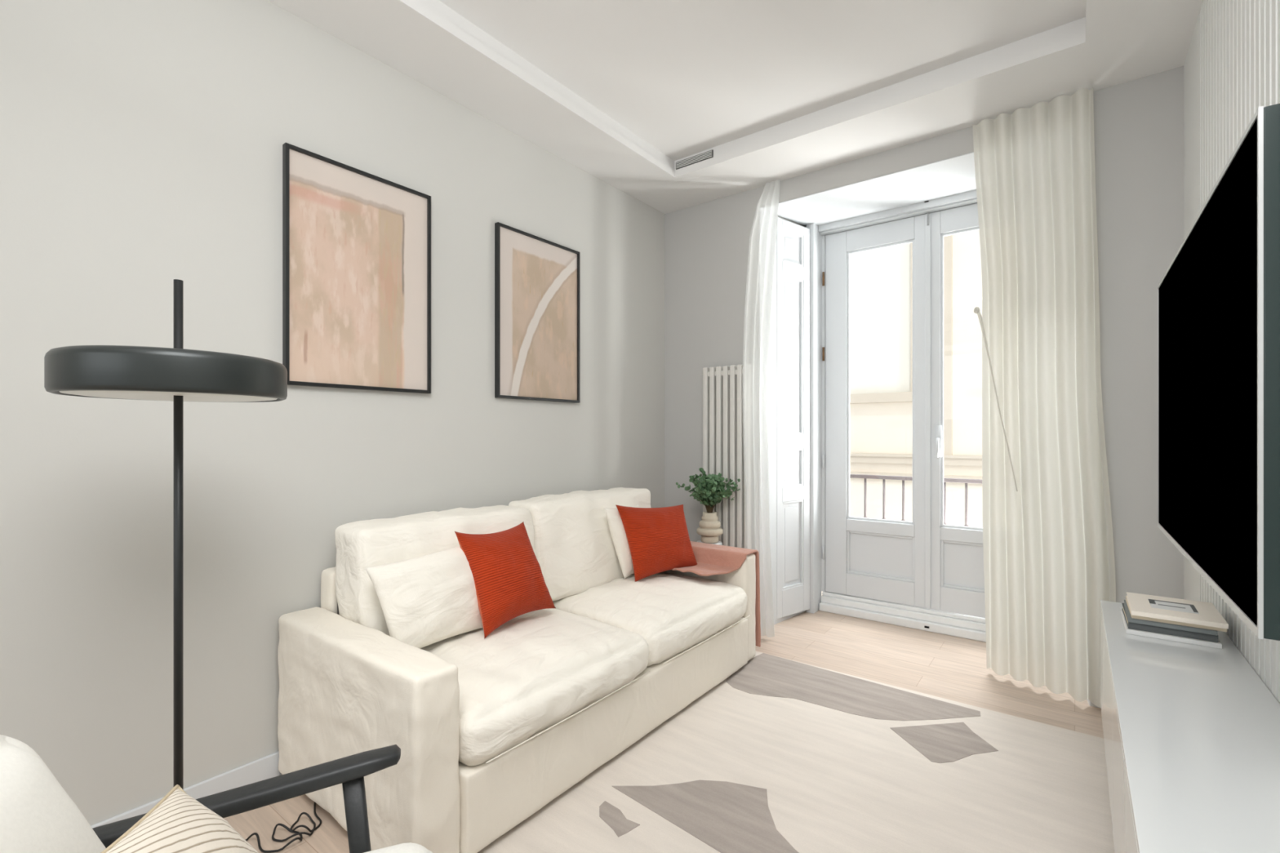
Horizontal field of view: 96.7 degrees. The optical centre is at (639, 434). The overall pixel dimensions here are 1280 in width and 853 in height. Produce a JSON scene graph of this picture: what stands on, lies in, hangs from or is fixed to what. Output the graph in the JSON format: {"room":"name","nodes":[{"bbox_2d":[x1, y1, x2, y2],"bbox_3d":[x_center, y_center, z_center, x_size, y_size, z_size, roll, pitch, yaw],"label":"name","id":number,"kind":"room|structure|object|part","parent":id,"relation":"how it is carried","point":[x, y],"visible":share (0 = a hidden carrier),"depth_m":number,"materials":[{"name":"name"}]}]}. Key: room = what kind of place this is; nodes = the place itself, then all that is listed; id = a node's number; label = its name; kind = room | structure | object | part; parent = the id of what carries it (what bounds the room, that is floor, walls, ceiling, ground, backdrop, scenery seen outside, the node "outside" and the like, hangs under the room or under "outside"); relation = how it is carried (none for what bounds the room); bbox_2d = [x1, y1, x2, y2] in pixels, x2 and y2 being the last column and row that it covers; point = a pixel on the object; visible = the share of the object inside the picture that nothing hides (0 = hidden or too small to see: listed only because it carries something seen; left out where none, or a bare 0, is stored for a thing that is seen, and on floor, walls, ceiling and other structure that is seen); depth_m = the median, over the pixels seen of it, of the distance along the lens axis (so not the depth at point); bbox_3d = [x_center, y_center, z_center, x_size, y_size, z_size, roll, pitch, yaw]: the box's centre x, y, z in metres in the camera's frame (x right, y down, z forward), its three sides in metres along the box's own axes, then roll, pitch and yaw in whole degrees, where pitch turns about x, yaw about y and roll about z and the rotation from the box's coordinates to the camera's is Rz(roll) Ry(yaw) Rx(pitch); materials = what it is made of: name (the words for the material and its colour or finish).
{"room":"living room","nodes":[
{"label":"living room","id":0,"kind":"room"},
{"bbox_2d":[0,0,664,826],"bbox_3d":[-1.914,-0.350,1.646,0.200,3.300,6.695,0,0,37],"label":"wall","id":1,"kind":"structure","parent":0,"point":[141,141],"depth_m":2.02,"materials":[{"name":"white paint"}]},
{"bbox_2d":[90,751,281,828],"bbox_3d":[-1.774,1.255,1.653,0.014,0.090,6.475,0,0,37],"label":"baseboard","id":2,"kind":"structure","parent":1,"relation":"attached to","point":[266,767],"depth_m":2.04,"materials":[{"name":"white paint"}]},
{"bbox_2d":[282,142,431,393],"bbox_3d":[-1.175,-0.653,2.427,0.028,0.923,0.619,0,0,37],"label":"framed print","id":3,"kind":"object","parent":1,"relation":"attached to","point":[357,242],"visible":0.87,"depth_m":2.38,"materials":[{"name":"black"}]},
{"bbox_2d":[494,222,579,403],"bbox_3d":[-0.564,-0.651,3.228,0.028,0.917,0.620,0,0,37],"label":"framed print","id":4,"kind":"object","parent":1,"relation":"attached to","point":[537,278],"visible":1,"depth_m":3.19,"materials":[{"name":"black"}]},
{"bbox_2d":[223,610,1103,852],"bbox_3d":[-0.416,1.375,1.103,3.200,0.150,7.650,0,0,37],"label":"floor","id":5,"kind":"structure","parent":0,"point":[952,668],"depth_m":3.05,"materials":[{"name":"brown wood"}]},
{"bbox_2d":[44,279,287,789],"bbox_3d":[-1.140,0.460,1.407,0.458,1.681,0.458,0,0,37],"label":"floor lamp","id":6,"kind":"object","parent":5,"relation":"on","point":[179,375],"visible":1,"depth_m":1.29,"materials":[{"name":"black metal"}]},
{"bbox_3d":[-1.140,-0.140,1.407,0.458,0.096,0.458,0,0,37],"label":"lamp shade","id":7,"kind":"part","parent":6,"relation":"part of","materials":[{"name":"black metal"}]},
{"bbox_2d":[58,390,277,401],"bbox_3d":[-1.140,-0.097,1.407,0.428,0.014,0.428,0,0,37],"label":"diffuser","id":8,"kind":"object","parent":6,"relation":"attached to","point":[153,395],"depth_m":1.35,"materials":[{"name":"white plastic"}]},
{"bbox_2d":[0,734,432,852],"bbox_3d":[-0.658,0.864,0.763,0.803,0.877,0.780,0,0,-23],"label":"armchair","id":9,"kind":"object","parent":5,"relation":"on","point":[37,815],"visible":0.95,"depth_m":0.92,"materials":[{"name":"beige fabric"}]},
{"bbox_2d":[0,734,106,852],"bbox_3d":[-0.879,0.663,0.670,0.322,0.476,0.680,0,0,-23],"label":"cushion","id":10,"kind":"object","parent":9,"relation":"on","point":[37,815],"depth_m":0.85,"materials":[{"name":"beige fabric"}]},
{"bbox_2d":[101,784,257,852],"bbox_3d":[-0.655,0.650,0.817,0.176,0.306,0.446,0,0,-21],"label":"lumbar pillow","id":11,"kind":"object","parent":9,"relation":"on","point":[179,823],"visible":1,"depth_m":0.85,"materials":[{"name":"beige fabric"}]},
{"bbox_3d":[-0.809,0.711,1.092,0.646,0.085,0.056,0,0,-23],"label":"armrest","id":12,"kind":"part","parent":9,"relation":"part of","materials":[{"name":"black wood"}]},
{"bbox_3d":[-0.573,1.000,1.191,0.090,0.603,0.032,0,0,-23],"label":"leg","id":13,"kind":"part","parent":9,"relation":"part of","materials":[{"name":"black wood"}]},
{"bbox_2d":[364,842,432,852],"bbox_3d":[-0.598,0.905,0.788,0.675,0.219,0.651,0,0,-23],"label":"seat cushion","id":14,"kind":"object","parent":9,"relation":"on","point":[409,847],"depth_m":1.11,"materials":[{"name":"beige fabric"}]},
{"bbox_2d":[245,802,321,852],"bbox_3d":[-1.158,1.285,1.875,0.201,0.028,0.767,0,0,14],"label":"power cord","id":15,"kind":"object","parent":5,"relation":"on","point":[291,829],"visible":0.8,"depth_m":1.84,"materials":[{"name":"black plastic"}]},
{"bbox_2d":[697,540,722,545],"bbox_3d":[0.469,1.002,3.711,0.214,0.598,0.226,0,0,37],"label":"side table","id":16,"kind":"object","parent":5,"relation":"on","point":[719,543],"visible":0.18,"depth_m":3.69,"materials":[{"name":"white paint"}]},
{"bbox_2d":[696,511,723,543],"bbox_3d":[0.456,0.605,3.721,0.170,0.194,0.170,0,0,37],"label":"vase","id":17,"kind":"object","parent":16,"relation":"on","point":[709,530],"visible":1,"depth_m":3.67,"materials":[{"name":"beige ceramic"}]},
{"bbox_2d":[675,467,740,513],"bbox_3d":[0.481,0.398,3.676,0.341,0.358,0.426,0,0,-27],"label":"bunch","id":18,"kind":"object","parent":17,"relation":"in","point":[709,493],"visible":0.98,"depth_m":3.68,"materials":[{"name":"green plant"}]},
{"bbox_2d":[477,651,1115,852],"bbox_3d":[0.610,1.294,2.110,2.310,0.012,2.135,0,0,37],"label":"rug","id":19,"kind":"object","parent":5,"relation":"on","point":[781,755],"visible":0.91,"depth_m":2.10,"materials":[{"name":"beige carpet"}]},
{"bbox_2d":[277,487,755,852],"bbox_3d":[-0.330,0.799,2.692,1.012,0.966,2.142,0,0,37],"label":"sofa","id":20,"kind":"object","parent":19,"relation":"on","point":[488,732],"visible":0.76,"depth_m":2.08,"materials":[{"name":"white fabric"}]},
{"bbox_3d":[-0.681,0.773,2.974,0.111,0.484,1.846,0,0,37],"label":"backrest frame","id":21,"kind":"part","parent":20,"relation":"part of","materials":[{"name":"white fabric"}]},
{"bbox_3d":[-0.950,0.977,1.924,0.958,0.608,0.167,0,0,37],"label":"armrest","id":22,"kind":"part","parent":20,"relation":"part of","materials":[{"name":"white fabric"}]},
{"bbox_2d":[364,546,483,648],"bbox_3d":[-0.772,0.610,2.171,0.158,0.350,0.525,0,0,37],"label":"throw pillow","id":23,"kind":"object","parent":20,"relation":"on","point":[426,600],"visible":0.69,"depth_m":2.09,"materials":[{"name":"white fabric"}]},
{"bbox_2d":[334,505,536,635],"bbox_3d":[-0.835,0.590,2.476,0.346,0.503,0.871,0,0,37],"label":"cushion","id":24,"kind":"object","parent":20,"relation":"on","point":[361,545],"depth_m":2.20,"materials":[{"name":"white fabric"}]},
{"bbox_2d":[454,521,555,639],"bbox_3d":[-0.551,0.585,2.398,0.216,0.400,0.416,0,0,30],"label":"throw pillow","id":25,"kind":"object","parent":20,"relation":"on","point":[509,582],"visible":0.96,"depth_m":2.29,"materials":[{"name":"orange fabric"}]},
{"bbox_2d":[420,608,648,766],"bbox_3d":[-0.563,0.931,2.307,0.913,0.290,0.933,0,0,37],"label":"seat cushion","id":26,"kind":"object","parent":20,"relation":"on","point":[543,678],"depth_m":2.05,"materials":[{"name":"white fabric"}]},
{"bbox_2d":[508,487,651,600],"bbox_3d":[-0.290,0.578,3.192,0.348,0.524,0.969,0,0,37],"label":"cushion","id":27,"kind":"object","parent":20,"relation":"on","point":[575,550],"depth_m":2.93,"materials":[{"name":"white fabric"}]},
{"bbox_2d":[604,503,639,578],"bbox_3d":[-0.057,0.585,3.182,0.120,0.400,0.450,0,0,37],"label":"throw pillow","id":28,"kind":"object","parent":20,"relation":"on","point":[616,528],"visible":0.41,"depth_m":3.06,"materials":[{"name":"white fabric"}]},
{"bbox_2d":[552,572,746,666],"bbox_3d":[-0.008,0.927,3.040,0.902,0.282,0.923,0,0,37],"label":"seat cushion","id":29,"kind":"object","parent":20,"relation":"on","point":[683,618],"depth_m":2.80,"materials":[{"name":"white fabric"}]},
{"bbox_2d":[615,504,697,582],"bbox_3d":[0.105,0.583,3.175,0.538,0.415,0.146,0,0,-34],"label":"throw pillow","id":30,"kind":"object","parent":20,"relation":"on","point":[658,539],"visible":1,"depth_m":3.11,"materials":[{"name":"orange fabric"}]},
{"bbox_3d":[0.255,0.977,3.504,0.951,0.604,0.142,0,0,37],"label":"armrest","id":31,"kind":"part","parent":20,"relation":"part of","materials":[{"name":"white fabric"}]},
{"bbox_2d":[671,541,760,647],"bbox_3d":[0.309,0.946,3.346,0.680,0.569,0.417,0,0,37],"label":"throw blanket","id":32,"kind":"object","parent":20,"relation":"on","point":[711,559],"visible":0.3,"depth_m":3.27,"materials":[{"name":"fabric"}]},
{"bbox_2d":[267,0,1203,213],"bbox_3d":[-0.663,-1.819,0.685,3.355,0.362,6.685,0,0,37],"label":"ceiling","id":33,"kind":"structure","parent":0,"point":[680,80],"depth_m":2.63,"materials":[{"name":"white paint"}]},
{"bbox_2d":[675,149,713,169],"bbox_3d":[0.336,-1.712,3.548,0.270,0.044,0.010,0,0,37],"label":"ceiling vent","id":34,"kind":"object","parent":33,"relation":"in","point":[708,154],"visible":1,"depth_m":3.54,"materials":[{"name":"grey metal"}]},
{"bbox_2d":[395,0,1090,177],"bbox_3d":[-0.356,-1.661,1.171,2.084,0.045,4.630,0,0,37],"label":"trim","id":35,"kind":"structure","parent":33,"relation":"attached to","point":[418,7],"depth_m":2.73,"materials":[{"name":"white paint"}]},
{"bbox_2d":[742,179,780,637],"bbox_3d":[0.777,-0.172,3.669,0.224,2.905,0.102,0,0,37],"label":"curtain","id":36,"kind":"object","parent":33,"relation":"hanging from","point":[762,238],"visible":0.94,"depth_m":3.65,"materials":[{"name":"white fabric"}]},
{"bbox_2d":[972,87,1115,707],"bbox_3d":[1.964,-0.176,2.803,0.243,2.897,0.572,0,0,-34],"label":"curtain","id":37,"kind":"object","parent":33,"relation":"hanging from","point":[1049,564],"visible":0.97,"depth_m":2.80,"materials":[{"name":"white fabric"}]},
{"bbox_3d":[1.793,-0.190,2.878,0.027,0.940,0.195,0,0,-39],"label":"tie cord","id":38,"kind":"part","parent":37,"relation":"part of","materials":[{"name":"white fabric"}]},
{"bbox_2d":[664,66,1183,708],"bbox_3d":[1.615,-0.350,3.670,3.355,3.300,0.845,0,0,37],"label":"wall","id":39,"kind":"structure","parent":0,"point":[1139,123],"depth_m":2.67,"materials":[{"name":"grey paint"}]},
{"bbox_2d":[702,364,745,548],"bbox_3d":[0.594,0.417,3.873,0.356,1.765,0.070,0,0,37],"label":"radiator","id":40,"kind":"object","parent":39,"relation":"attached to","point":[722,387],"visible":0.36,"depth_m":3.85,"materials":[{"name":"white metal"}]},
{"bbox_2d":[776,217,809,619],"bbox_3d":[1.079,-0.113,4.041,0.378,2.765,0.035,0,0,-38],"label":"window shutter","id":41,"kind":"object","parent":39,"relation":"attached to","point":[793,598],"visible":0.98,"depth_m":4.04,"materials":[{"name":"white paint"}]},
{"bbox_3d":[1.071,-1.317,4.034,0.242,0.225,0.026,0,0,-38],"label":"panel","id":42,"kind":"part","parent":41,"relation":"part of","materials":[{"name":"white paint"}]},
{"bbox_3d":[1.071,-0.555,4.034,0.242,1.110,0.026,0,0,-38],"label":"panel","id":43,"kind":"part","parent":41,"relation":"part of","materials":[{"name":"white paint"}]},
{"bbox_3d":[1.071,0.235,4.034,0.242,0.270,0.026,0,0,-38],"label":"panel","id":44,"kind":"part","parent":41,"relation":"part of","materials":[{"name":"white paint"}]},
{"bbox_3d":[1.071,0.775,4.034,0.242,0.610,0.026,0,0,-38],"label":"panel","id":45,"kind":"part","parent":41,"relation":"part of","materials":[{"name":"white paint"}]},
{"bbox_2d":[817,190,977,235],"bbox_3d":[1.932,-1.529,3.834,1.430,0.082,0.160,0,0,37],"label":"trim","id":46,"kind":"structure","parent":39,"relation":"attached to","point":[969,197],"depth_m":3.88,"materials":[{"name":"white paint"}]},
{"bbox_2d":[818,591,986,642],"bbox_3d":[1.940,1.238,3.841,1.425,0.125,0.180,0,0,37],"label":"door threshold","id":47,"kind":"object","parent":39,"relation":"attached to","point":[964,626],"depth_m":3.87,"materials":[{"name":"white wood"}]},
{"bbox_2d":[822,200,985,628],"bbox_3d":[1.916,-0.135,3.825,1.398,2.825,0.134,0,0,37],"label":"door","id":48,"kind":"structure","parent":39,"relation":"in","point":[924,562],"depth_m":3.89,"materials":[{"name":"white paint"}]},
{"bbox_3d":[1.709,0.855,4.045,0.456,0.310,0.015,0,0,37],"label":"panel","id":49,"kind":"part","parent":48,"relation":"part of","materials":[{"name":"white paint"}]},
{"bbox_3d":[1.968,0.045,3.762,0.035,0.210,0.059,0,0,37],"label":"handle","id":50,"kind":"part","parent":48,"relation":"part of","materials":[{"name":"white paint"}]},
{"bbox_3d":[2.197,0.855,3.672,0.456,0.310,0.015,0,0,37],"label":"panel","id":51,"kind":"part","parent":48,"relation":"part of","materials":[{"name":"white paint"}]},
{"bbox_2d":[767,151,1090,706],"bbox_3d":[1.720,-0.130,3.573,1.720,2.860,0.813,0,0,37],"label":"trim","id":52,"kind":"structure","parent":39,"relation":"attached to","point":[953,175],"depth_m":3.90,"materials":[{"name":"white paint"}]},
{"bbox_2d":[1183,0,1279,703],"bbox_3d":[0.529,-0.350,-0.230,0.350,3.300,6.675,0,0,37],"label":"wall","id":53,"kind":"structure","parent":0,"point":[1232,64],"depth_m":1.83,"materials":[{"name":"white paint"}]},
{"bbox_2d":[1100,600,1279,852],"bbox_3d":[0.803,0.832,0.671,0.306,0.397,3.560,0,0,37],"label":"media console","id":54,"kind":"object","parent":53,"relation":"attached to","point":[1191,731],"visible":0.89,"depth_m":1.19,"materials":[{"name":"white"}]},
{"bbox_3d":[1.497,0.842,1.819,0.017,0.376,0.885,0,0,37],"label":"cabinet door","id":55,"kind":"part","parent":54,"relation":"part of","materials":[{"name":"white"}]},
{"bbox_3d":[0.958,0.842,1.112,0.017,0.376,0.887,0,0,37],"label":"cabinet door","id":56,"kind":"part","parent":54,"relation":"part of","materials":[{"name":"white"}]},
{"bbox_2d":[1120,608,1222,648],"bbox_3d":[1.714,0.625,1.855,0.215,0.014,0.280,0,0,37],"label":"book","id":57,"kind":"object","parent":54,"relation":"on","point":[1149,634],"visible":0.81,"depth_m":1.75,"materials":[{"name":"white paper"}]},
{"bbox_2d":[1121,603,1217,642],"bbox_3d":[1.712,0.607,1.854,0.204,0.022,0.255,0,0,37],"label":"book","id":58,"kind":"object","parent":57,"relation":"on","point":[1162,630],"visible":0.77,"depth_m":1.75,"materials":[{"name":"grey paper"}]},
{"bbox_2d":[1124,600,1217,635],"bbox_3d":[1.707,0.589,1.847,0.202,0.014,0.252,0,0,38],"label":"book","id":59,"kind":"object","parent":58,"relation":"on","point":[1130,619],"visible":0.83,"depth_m":1.75,"materials":[{"name":"grey paper"}]},
{"bbox_2d":[1125,595,1226,631],"bbox_3d":[1.718,0.575,1.840,0.213,0.014,0.250,0,0,37],"label":"book","id":60,"kind":"object","parent":59,"relation":"on","point":[1131,615],"visible":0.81,"depth_m":1.74,"materials":[{"name":"beige paper"}]},
{"bbox_2d":[1126,591,1228,629],"bbox_3d":[1.713,0.560,1.832,0.215,0.016,0.266,0,0,38],"label":"book","id":61,"kind":"object","parent":60,"relation":"on","point":[1195,612],"visible":1,"depth_m":1.79,"materials":[{"name":"beige paper"}]},
{"bbox_2d":[1148,599,1199,613],"bbox_3d":[1.714,0.553,1.834,0.111,0.001,0.116,0,0,37],"label":"photo","id":62,"kind":"object","parent":61,"relation":"on","point":[1180,607],"depth_m":1.83,"materials":[{"name":"grey paper"}]},
{"bbox_2d":[1157,103,1279,640],"bbox_3d":[1.523,-0.102,1.479,0.141,0.885,1.444,0,0,37],"label":"television","id":63,"kind":"object","parent":53,"relation":"attached to","point":[1219,295],"visible":1,"depth_m":1.15,"materials":[{"name":"black glass"}]},
{"bbox_3d":[2.230,1.350,4.160,3.300,0.140,0.680,0,0,37],"label":"floor","id":64,"kind":"structure","parent":0,"visible":0},
{"bbox_2d":[849,474,982,526],"bbox_3d":[2.376,0.807,4.351,3.200,0.945,0.040,0,0,37],"label":"balcony railing","id":65,"kind":"object","parent":64,"relation":"on","point":[883,477],"visible":0.09,"depth_m":4.55,"materials":[{"name":"grey metal"}]},
{"bbox_3d":[2.376,0.350,4.351,3.200,0.030,0.040,0,0,37],"label":"handrail","id":66,"kind":"part","parent":65,"relation":"part of","materials":[{"name":"grey metal"}]},
{"label":"outside","id":67,"kind":"structure","parent":0,"visible":0},
{"bbox_2d":[849,230,982,528],"bbox_3d":[5.198,-1.700,10.109,24.000,18.000,0.820,0,0,37],"label":"building","id":68,"kind":"structure","parent":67,"point":[881,280],"depth_m":10.22,"materials":[{"name":"stone"}]},
{"bbox_3d":[4.221,-0.665,10.477,2.200,0.170,0.220,0,0,37],"label":"window sill","id":69,"kind":"part","parent":68,"relation":"part of","materials":[{"name":"stone"}]}
]}

